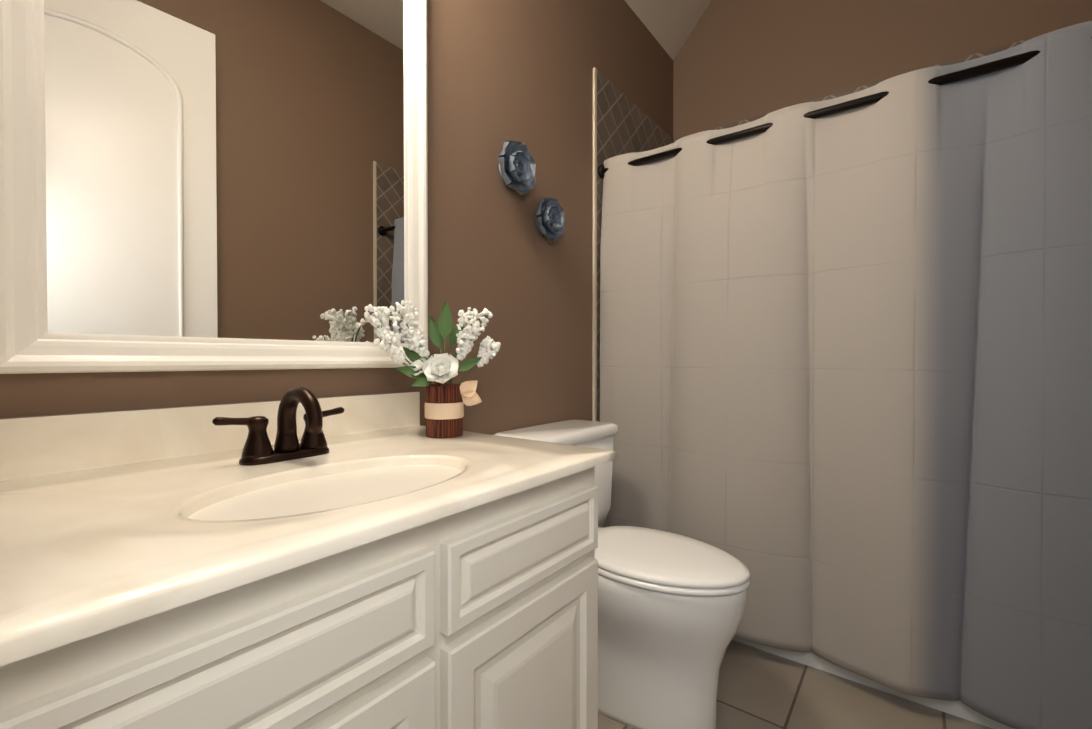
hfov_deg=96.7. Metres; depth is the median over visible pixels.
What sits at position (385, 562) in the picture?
bathroom vanity
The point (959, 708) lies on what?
bathtub
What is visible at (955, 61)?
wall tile
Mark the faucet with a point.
(258, 449)
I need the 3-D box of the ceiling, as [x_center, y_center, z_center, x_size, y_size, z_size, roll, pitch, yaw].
[0.516,-1.762,1.104,1.720,0.564,2.730,0,1,37]
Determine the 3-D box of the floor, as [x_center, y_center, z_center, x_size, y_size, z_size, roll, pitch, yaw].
[0.553,1.027,1.075,1.950,0.080,3.000,0,1,37]
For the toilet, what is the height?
0.776 m
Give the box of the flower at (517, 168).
[498,140,535,194]
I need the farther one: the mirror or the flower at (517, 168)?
the flower at (517, 168)
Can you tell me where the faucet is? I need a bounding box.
[212,387,343,464]
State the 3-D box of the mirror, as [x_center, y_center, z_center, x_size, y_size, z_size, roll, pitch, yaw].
[-0.539,-0.561,0.957,0.030,1.142,0.750,0,1,37]
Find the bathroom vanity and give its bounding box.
[0,392,615,728]
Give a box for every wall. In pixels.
[0,0,672,434]
[673,0,1091,139]
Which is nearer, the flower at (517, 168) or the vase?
the vase
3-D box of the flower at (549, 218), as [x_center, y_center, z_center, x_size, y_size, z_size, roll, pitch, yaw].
[0.008,-0.494,1.650,0.060,0.149,0.144,0,1,37]
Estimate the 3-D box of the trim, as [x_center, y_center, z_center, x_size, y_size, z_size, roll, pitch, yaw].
[0.795,-0.096,1.490,1.519,2.157,0.015,0,1,37]
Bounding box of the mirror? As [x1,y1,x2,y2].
[0,0,427,373]
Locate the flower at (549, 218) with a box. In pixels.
[535,197,564,240]
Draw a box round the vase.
[364,300,500,437]
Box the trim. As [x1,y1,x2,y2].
[592,67,596,420]
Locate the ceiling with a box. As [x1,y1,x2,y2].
[625,0,710,60]
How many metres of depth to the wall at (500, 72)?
1.52 m
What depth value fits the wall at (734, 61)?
2.16 m
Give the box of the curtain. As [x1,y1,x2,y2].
[598,21,1091,728]
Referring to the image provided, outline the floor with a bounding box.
[598,640,992,728]
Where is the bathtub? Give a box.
[732,637,1013,728]
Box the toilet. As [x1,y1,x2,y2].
[494,420,749,728]
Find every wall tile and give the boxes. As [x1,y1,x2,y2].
[597,70,673,421]
[674,35,1039,141]
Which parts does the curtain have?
rod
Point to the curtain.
(846, 373)

